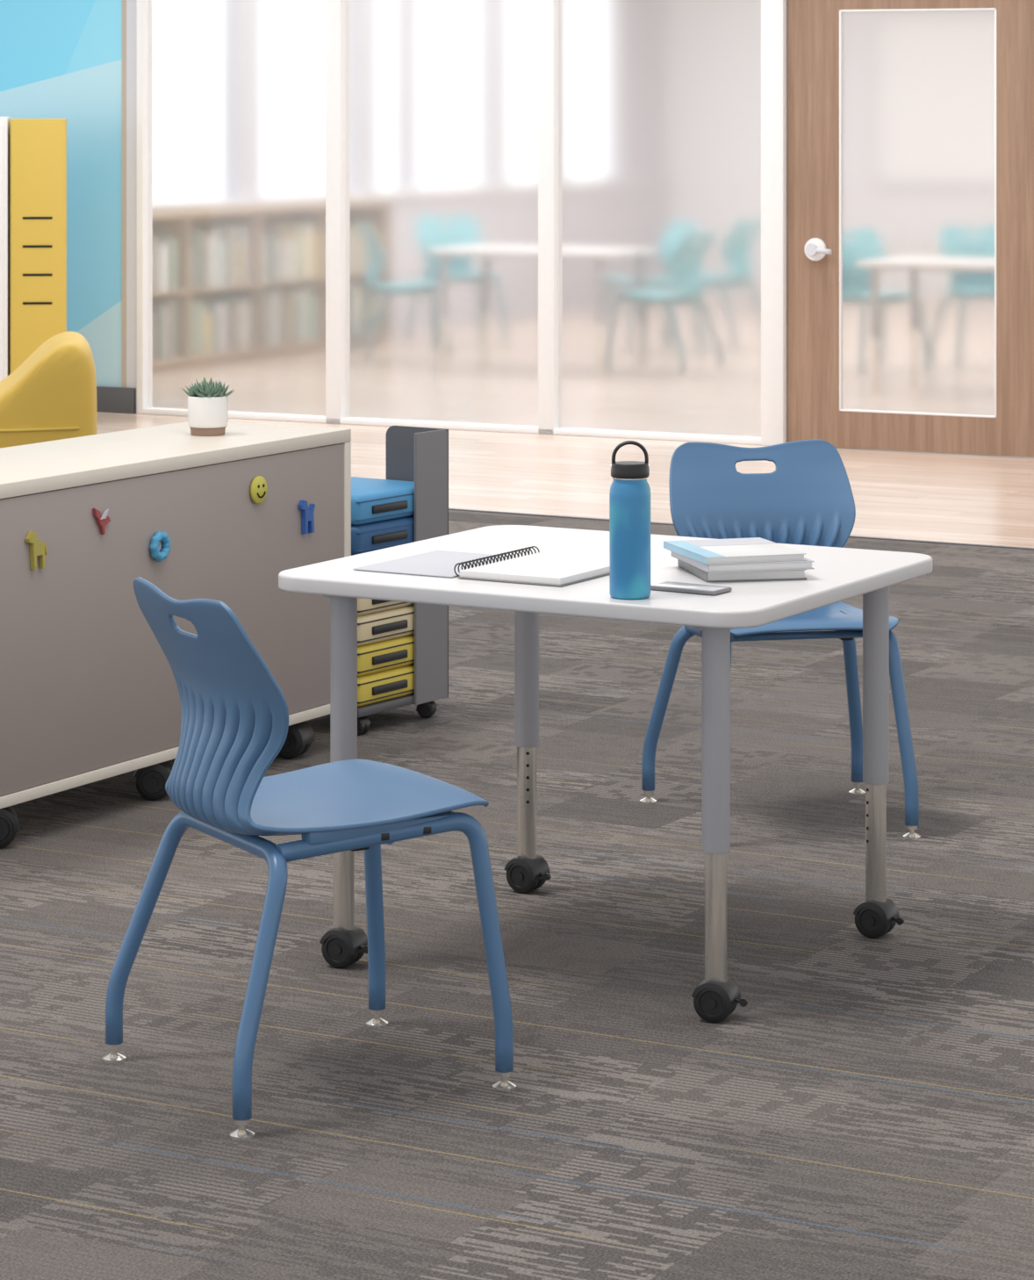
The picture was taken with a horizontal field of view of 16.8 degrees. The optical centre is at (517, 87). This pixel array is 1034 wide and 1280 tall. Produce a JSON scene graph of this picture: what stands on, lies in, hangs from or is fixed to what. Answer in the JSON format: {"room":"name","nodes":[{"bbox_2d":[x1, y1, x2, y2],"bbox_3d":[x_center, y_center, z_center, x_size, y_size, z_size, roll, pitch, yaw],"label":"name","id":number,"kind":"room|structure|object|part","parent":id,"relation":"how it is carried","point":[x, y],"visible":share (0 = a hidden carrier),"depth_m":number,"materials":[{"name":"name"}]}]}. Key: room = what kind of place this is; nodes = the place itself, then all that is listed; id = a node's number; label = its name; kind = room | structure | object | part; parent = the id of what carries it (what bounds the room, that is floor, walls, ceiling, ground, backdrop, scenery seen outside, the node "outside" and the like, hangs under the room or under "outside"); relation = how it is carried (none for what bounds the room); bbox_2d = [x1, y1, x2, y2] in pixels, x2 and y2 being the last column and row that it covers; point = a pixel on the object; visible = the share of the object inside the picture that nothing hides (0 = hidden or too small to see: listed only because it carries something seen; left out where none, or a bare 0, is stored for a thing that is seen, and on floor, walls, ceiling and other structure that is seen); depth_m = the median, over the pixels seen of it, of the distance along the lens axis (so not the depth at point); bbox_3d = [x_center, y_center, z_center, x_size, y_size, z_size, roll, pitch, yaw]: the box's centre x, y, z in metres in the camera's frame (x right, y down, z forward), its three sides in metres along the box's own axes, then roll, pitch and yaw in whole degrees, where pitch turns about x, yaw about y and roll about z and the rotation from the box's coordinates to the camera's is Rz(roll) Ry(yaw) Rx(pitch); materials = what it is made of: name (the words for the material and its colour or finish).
{"room":"classroom","nodes":[
{"label":"classroom","id":0,"kind":"room"},
{"bbox_2d":[0,0,122,387],"bbox_3d":[-4.178,0.170,19.693,4.715,3.100,0.051,0,0,27],"label":"wall","id":1,"kind":"structure","parent":0,"point":[60,59],"depth_m":18.71,"materials":[{"name":"blue paint"}]},
{"bbox_2d":[96,386,136,413],"bbox_3d":[-4.159,1.653,19.630,4.805,0.135,0.024,0,0,27],"label":"baseboard","id":2,"kind":"structure","parent":1,"relation":"attached to","point":[109,399],"depth_m":18.57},
{"bbox_2d":[122,0,126,387],"bbox_3d":[-2.066,0.170,18.611,0.030,3.100,0.060,0,0,27],"label":"trim","id":3,"kind":"structure","parent":1,"relation":"attached to","point":[124,2],"depth_m":18.58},
{"bbox_2d":[126,0,136,413],"bbox_3d":[-2.013,0.170,18.601,0.075,3.100,0.090,0,0,27],"label":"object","id":4,"kind":"structure","parent":1,"relation":"attached to","point":[131,4],"depth_m":18.56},
{"bbox_2d":[0,510,1033,1279],"bbox_3d":[0.687,1.720,3.246,35.118,0.001,30.707,0,0,0],"label":"floor","id":5,"kind":"structure","parent":0,"point":[867,1111],"depth_m":6.61,"materials":[{"name":"carpet"}]},
{"bbox_2d":[0,330,97,448],"bbox_3d":[-2.042,1.328,13.290,0.893,0.784,0.724,0,0,-8],"label":"lounge chair","id":6,"kind":"object","parent":5,"relation":"on","point":[52,395],"visible":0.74,"depth_m":12.99,"materials":[{"name":"yellow plastic"}]},
{"bbox_2d":[0,421,351,848],"bbox_3d":[-1.136,1.305,8.419,0.497,0.830,2.000,0,0,30],"label":"storage cabinet","id":7,"kind":"object","parent":5,"relation":"on","point":[89,692],"visible":0.87,"depth_m":8.38,"materials":[{"name":"beige laminate"}]},
{"bbox_2d":[25,530,47,569],"bbox_3d":[-1.094,1.051,7.997,0.012,0.090,0.072,0,0,30],"label":"magnet","id":8,"kind":"object","parent":7,"relation":"attached to","point":[37,548],"visible":1,"depth_m":7.98},
{"bbox_2d":[92,508,110,534],"bbox_3d":[-0.970,1.013,8.214,0.014,0.066,0.064,0,0,30],"label":"magnet","id":9,"kind":"object","parent":7,"relation":"attached to","point":[102,521],"visible":1,"depth_m":8.21,"materials":[{"name":"red plastic"}]},
{"bbox_2d":[149,531,170,561],"bbox_3d":[-0.855,1.098,8.410,0.021,0.074,0.073,0,0,30],"label":"magnet","id":10,"kind":"object","parent":7,"relation":"attached to","point":[155,546],"visible":1,"depth_m":8.40,"materials":[{"name":"blue plastic"}]},
{"bbox_2d":[181,376,235,436],"bbox_3d":[-0.793,0.816,9.010,0.121,0.148,0.128,0,0,-39],"label":"potted succulent","id":11,"kind":"object","parent":7,"relation":"on","point":[207,404],"visible":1,"depth_m":8.97,"materials":[{"name":"white ceramic"}]},
{"bbox_2d":[187,395,228,436],"bbox_3d":[-0.793,0.840,9.010,0.103,0.100,0.103,0,0,0],"label":"pot","id":12,"kind":"object","parent":11,"relation":"attached to","point":[207,415],"depth_m":8.97,"materials":[{"name":"white ceramic"}]},
{"bbox_2d":[250,475,267,503],"bbox_3d":[-0.644,1.006,8.787,0.015,0.068,0.068,0,0,30],"label":"magnet","id":13,"kind":"object","parent":7,"relation":"attached to","point":[259,488],"visible":1,"depth_m":8.78},
{"bbox_2d":[298,499,315,534],"bbox_3d":[-0.538,1.096,8.979,0.013,0.088,0.064,0,0,30],"label":"magnet","id":14,"kind":"object","parent":7,"relation":"attached to","point":[307,514],"visible":1,"depth_m":8.97},
{"bbox_2d":[102,576,516,1139],"bbox_3d":[-0.361,1.287,6.116,0.553,0.865,0.566,0,0,-30],"label":"chair","id":15,"kind":"object","parent":5,"relation":"on","point":[234,723],"visible":1,"depth_m":6.02,"materials":[{"name":"blue plastic"}]},
{"bbox_3d":[-0.538,1.479,6.014,0.134,0.422,0.556,0,0,-30],"label":"leg frame","id":16,"kind":"part","parent":15,"relation":"part of","materials":[{"name":"blue metal"}]},
{"bbox_3d":[-0.405,1.468,6.315,0.427,0.445,0.063,0,0,-37],"label":"leg","id":17,"kind":"part","parent":15,"relation":"part of","materials":[{"name":"blue metal"}]},
{"bbox_3d":[-0.204,1.468,5.965,0.423,0.444,0.082,0,0,-30],"label":"leg","id":18,"kind":"part","parent":15,"relation":"part of","materials":[{"name":"blue metal"}]},
{"bbox_2d":[329,425,448,735],"bbox_3d":[-0.437,1.327,9.550,0.332,0.785,0.405,0,0,34],"label":"cart","id":19,"kind":"object","parent":5,"relation":"on","point":[403,647],"visible":0.46,"depth_m":9.50,"materials":[{"name":"grey metal"}]},
{"bbox_2d":[329,693,414,718],"bbox_3d":[-0.442,1.657,9.550,0.324,0.023,0.400,0,0,34],"label":"shelf","id":20,"kind":"object","parent":19,"relation":"attached to","point":[370,704],"depth_m":9.38,"materials":[{"name":"grey metal"}]},
{"bbox_3d":[-0.342,1.365,9.413,0.010,0.022,0.155,0,0,34],"label":"handle","id":21,"kind":"part","parent":19,"relation":"part of","materials":[{"name":"black plastic"}]},
{"bbox_2d":[351,476,414,524],"bbox_3d":[-0.441,1.121,9.546,0.310,0.079,0.385,0,0,34],"label":"cushion","id":22,"kind":"object","parent":19,"relation":"on","point":[390,500],"depth_m":9.44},
{"bbox_2d":[351,515,414,554],"bbox_3d":[-0.441,1.202,9.546,0.310,0.079,0.385,0,0,34],"label":"cushion","id":23,"kind":"object","parent":19,"relation":"on","point":[369,533],"depth_m":9.38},
{"bbox_2d":[357,597,414,616],"bbox_3d":[-0.441,1.363,9.546,0.310,0.079,0.385,0,0,34],"label":"cushion","id":24,"kind":"object","parent":19,"relation":"on","point":[365,607],"depth_m":9.40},
{"bbox_2d":[357,604,414,646],"bbox_3d":[-0.441,1.444,9.546,0.310,0.079,0.385,0,0,34],"label":"cushion","id":25,"kind":"object","parent":19,"relation":"on","point":[377,624],"depth_m":9.40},
{"bbox_2d":[357,633,414,676],"bbox_3d":[-0.441,1.524,9.546,0.310,0.079,0.385,0,0,34],"label":"cushion","id":26,"kind":"object","parent":19,"relation":"on","point":[378,655],"depth_m":9.40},
{"bbox_2d":[357,663,414,706],"bbox_3d":[-0.441,1.605,9.546,0.310,0.079,0.385,0,0,34],"label":"cushion","id":27,"kind":"object","parent":19,"relation":"on","point":[378,685],"depth_m":9.40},
{"bbox_3d":[-0.342,1.124,9.413,0.010,0.022,0.155,0,0,34],"label":"handle","id":28,"kind":"part","parent":19,"relation":"part of","materials":[{"name":"black plastic"}]},
{"bbox_3d":[-0.342,1.204,9.413,0.010,0.022,0.155,0,0,34],"label":"handle","id":29,"kind":"part","parent":19,"relation":"part of","materials":[{"name":"black plastic"}]},
{"bbox_3d":[-0.342,1.446,9.413,0.010,0.022,0.155,0,0,34],"label":"handle","id":30,"kind":"part","parent":19,"relation":"part of","materials":[{"name":"black plastic"}]},
{"bbox_3d":[-0.342,1.526,9.413,0.010,0.022,0.155,0,0,34],"label":"handle","id":31,"kind":"part","parent":19,"relation":"part of","materials":[{"name":"black plastic"}]},
{"bbox_3d":[-0.342,1.607,9.413,0.010,0.022,0.155,0,0,34],"label":"handle","id":32,"kind":"part","parent":19,"relation":"part of","materials":[{"name":"black plastic"}]},
{"bbox_3d":[-0.276,1.302,9.680,0.210,0.735,0.008,0,0,34],"label":"panel","id":33,"kind":"part","parent":19,"relation":"part of","materials":[{"name":"grey metal"}]},
{"bbox_3d":[-0.233,1.302,9.563,0.008,0.735,0.155,0,0,34],"label":"panel","id":34,"kind":"part","parent":19,"relation":"part of","materials":[{"name":"grey metal"}]},
{"bbox_2d":[278,524,932,1022],"bbox_3d":[0.187,1.335,7.004,1.045,0.770,0.925,0,0,29],"label":"table","id":35,"kind":"object","parent":5,"relation":"on","point":[838,574],"visible":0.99,"depth_m":6.86,"materials":[{"name":"white laminate"}]},
{"bbox_3d":[-0.340,1.319,6.881,0.080,0.673,0.080,0,0,30],"label":"leg","id":36,"kind":"part","parent":35,"relation":"part of","materials":[{"name":"silver metal"}]},
{"bbox_2d":[352,546,609,586],"bbox_3d":[-0.040,0.935,6.935,0.470,0.028,0.320,0,0,30],"label":"spiral notebook","id":37,"kind":"object","parent":35,"relation":"on","point":[536,568],"visible":0.98,"depth_m":6.88,"materials":[{"name":"grey paper"}]},
{"bbox_3d":[0.021,1.319,7.519,0.080,0.673,0.080,0,0,30],"label":"leg","id":38,"kind":"part","parent":35,"relation":"part of","materials":[{"name":"silver metal"}]},
{"bbox_2d":[609,440,650,599],"bbox_3d":[0.211,0.804,6.550,0.077,0.292,0.077,0,0,0],"label":"water bottle","id":39,"kind":"object","parent":35,"relation":"on","point":[629,495],"visible":1,"depth_m":6.52,"materials":[{"name":"blue metal"}]},
{"bbox_2d":[650,581,732,595],"bbox_3d":[0.327,0.945,6.632,0.144,0.008,0.070,0,0,33],"label":"smartphone","id":40,"kind":"object","parent":35,"relation":"on","point":[667,586],"visible":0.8,"depth_m":6.62,"materials":[{"name":"grey metal"}]},
{"bbox_3d":[0.367,1.319,6.481,0.080,0.673,0.080,0,0,30],"label":"leg","id":41,"kind":"part","parent":35,"relation":"part of","materials":[{"name":"silver metal"}]},
{"bbox_2d":[677,559,806,582],"bbox_3d":[0.440,0.940,6.880,0.200,0.020,0.235,0,0,-11],"label":"book","id":42,"kind":"object","parent":35,"relation":"on","point":[790,574],"visible":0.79,"depth_m":6.77,"materials":[{"name":"paper"}]},
{"bbox_2d":[670,551,814,573],"bbox_3d":[0.440,0.921,6.872,0.215,0.016,0.250,0,0,-14],"label":"book","id":43,"kind":"object","parent":42,"relation":"on","point":[807,564],"visible":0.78,"depth_m":6.76,"materials":[{"name":"grey paper"}]},
{"bbox_2d":[663,537,806,564],"bbox_3d":[0.425,0.906,6.872,0.205,0.014,0.250,0,0,-17],"label":"book","id":44,"kind":"object","parent":43,"relation":"on","point":[752,550],"visible":1,"depth_m":6.83,"materials":[{"name":"paper"}]},
{"bbox_2d":[663,540,724,563],"bbox_3d":[0.345,0.905,6.848,0.038,0.013,0.248,0,0,-17],"label":"print","id":45,"kind":"object","parent":44,"relation":"on","point":[696,550],"depth_m":6.83},
{"bbox_3d":[0.728,1.319,7.119,0.080,0.673,0.080,0,0,29],"label":"leg","id":46,"kind":"part","parent":35,"relation":"part of","materials":[{"name":"silver metal"}]},
{"bbox_2d":[640,439,920,839],"bbox_3d":[0.625,1.287,8.258,0.566,0.865,0.553,0,0,-11],"label":"chair","id":47,"kind":"object","parent":5,"relation":"on","point":[808,499],"visible":0.52,"depth_m":8.44,"materials":[{"name":"blue plastic"}]},
{"bbox_3d":[0.446,1.468,8.159,0.063,0.444,0.427,0,0,-4],"label":"leg","id":48,"kind":"part","parent":47,"relation":"part of","materials":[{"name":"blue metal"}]},
{"bbox_3d":[0.584,1.479,8.457,0.556,0.422,0.134,0,0,-12],"label":"leg frame","id":49,"kind":"part","parent":47,"relation":"part of","materials":[{"name":"blue metal"}]},
{"bbox_3d":[0.636,1.280,8.201,0.380,0.017,0.017,0,0,-12],"label":"cross rail","id":50,"kind":"part","parent":47,"relation":"part of","materials":[{"name":"blue metal"}]},
{"bbox_3d":[0.827,1.468,8.236,0.063,0.445,0.427,0,0,-19],"label":"leg","id":51,"kind":"part","parent":47,"relation":"part of","materials":[{"name":"blue metal"}]},
{"bbox_2d":[96,411,1033,547],"bbox_3d":[7.917,1.720,22.122,41.982,0.001,36.565,0,0,0],"label":"floor","id":52,"kind":"structure","parent":0,"point":[974,499],"depth_m":15.45,"materials":[{"name":"beige wood"}]},
{"bbox_2d":[0,116,10,381],"bbox_3d":[-3.066,0.935,18.052,0.900,1.570,0.440,0,0,-6],"label":"cabinet","id":53,"kind":"object","parent":52,"relation":"on","point":[4,121],"visible":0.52,"depth_m":17.92,"materials":[{"name":"paint"}]},
{"bbox_2d":[10,118,66,373],"bbox_3d":[-2.469,0.940,18.130,0.278,1.560,0.409,0,0,-6],"label":"locker","id":54,"kind":"object","parent":52,"relation":"on","point":[38,146],"visible":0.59,"depth_m":17.93,"materials":[{"name":"yellow paint"}]},
{"bbox_2d":[448,508,1033,550],"bbox_3d":[5.201,1.718,11.224,30.000,0.004,0.038,0,0,29],"label":"trim","id":55,"kind":"structure","parent":52,"relation":"on","point":[458,509],"depth_m":13.42,"materials":[{"name":"grey metal"}]},
{"bbox_3d":[3.303,0.170,15.876,4.488,3.100,0.120,0,0,27],"label":"wall","id":56,"kind":"structure","parent":0,"visible":0},
{"bbox_2d":[148,0,325,416],"bbox_3d":[-1.455,0.155,18.300,1.112,3.070,0.001,0,0,27],"label":"window","id":57,"kind":"structure","parent":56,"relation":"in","point":[237,88],"depth_m":18.30,"materials":[{"name":"clear glass"}]},
{"bbox_2d":[345,0,538,426],"bbox_3d":[-0.377,0.155,17.751,1.128,3.070,0.001,0,0,27],"label":"window","id":58,"kind":"structure","parent":56,"relation":"in","point":[442,96],"depth_m":17.75,"materials":[{"name":"clear glass"}]},
{"bbox_2d":[136,0,787,445],"bbox_3d":[-0.341,0.170,17.732,3.692,3.100,0.120,0,0,27],"label":"window frame","id":59,"kind":"structure","parent":56,"relation":"attached to","point":[773,12],"depth_m":17.43,"materials":[{"name":"white paint"}]},
{"bbox_2d":[558,0,761,438],"bbox_3d":[0.703,0.155,17.201,1.115,3.070,0.001,0,0,27],"label":"window","id":60,"kind":"structure","parent":56,"relation":"in","point":[659,101],"depth_m":17.20,"materials":[{"name":"clear glass"}]},
{"bbox_2d":[787,0,1033,457],"bbox_3d":[1.881,0.517,16.600,1.280,2.395,0.044,0,0,27],"label":"door","id":61,"kind":"structure","parent":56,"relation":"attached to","point":[814,413],"depth_m":16.70,"materials":[{"name":"brown wood"}]},
{"bbox_2d":[805,237,826,260],"bbox_3d":[1.416,0.774,16.777,0.110,0.110,0.063,0,0,27],"label":"rose","id":62,"kind":"object","parent":61,"relation":"attached to","point":[818,242],"depth_m":16.78,"materials":[{"name":"white paint"}]},
{"bbox_3d":[1.414,0.774,16.774,0.064,0.064,0.055,0,0,27],"label":"handle neck","id":63,"kind":"part","parent":62,"relation":"part of","materials":[{"name":"silver metal"}]},
{"bbox_2d":[814,247,832,254],"bbox_3d":[1.451,0.778,16.739,0.100,0.034,0.029,0,0,27],"label":"lever","id":64,"kind":"object","parent":62,"relation":"attached to","point":[819,250],"visible":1,"depth_m":16.72,"materials":[{"name":"silver metal"}]},
{"bbox_2d":[839,7,996,417],"bbox_3d":[1.892,0.585,16.581,0.788,1.914,0.024,0,0,27],"label":"bead","id":65,"kind":"object","parent":61,"relation":"attached to","point":[975,9],"visible":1,"depth_m":16.75,"materials":[{"name":"white paint"}]},
{"bbox_2d":[842,10,994,415],"bbox_3d":[1.899,0.585,16.594,0.788,1.914,0.001,0,0,27],"label":"glass","id":66,"kind":"object","parent":61,"relation":"attached to","point":[918,86],"visible":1,"depth_m":16.59,"materials":[{"name":"clear glass"}]}
]}

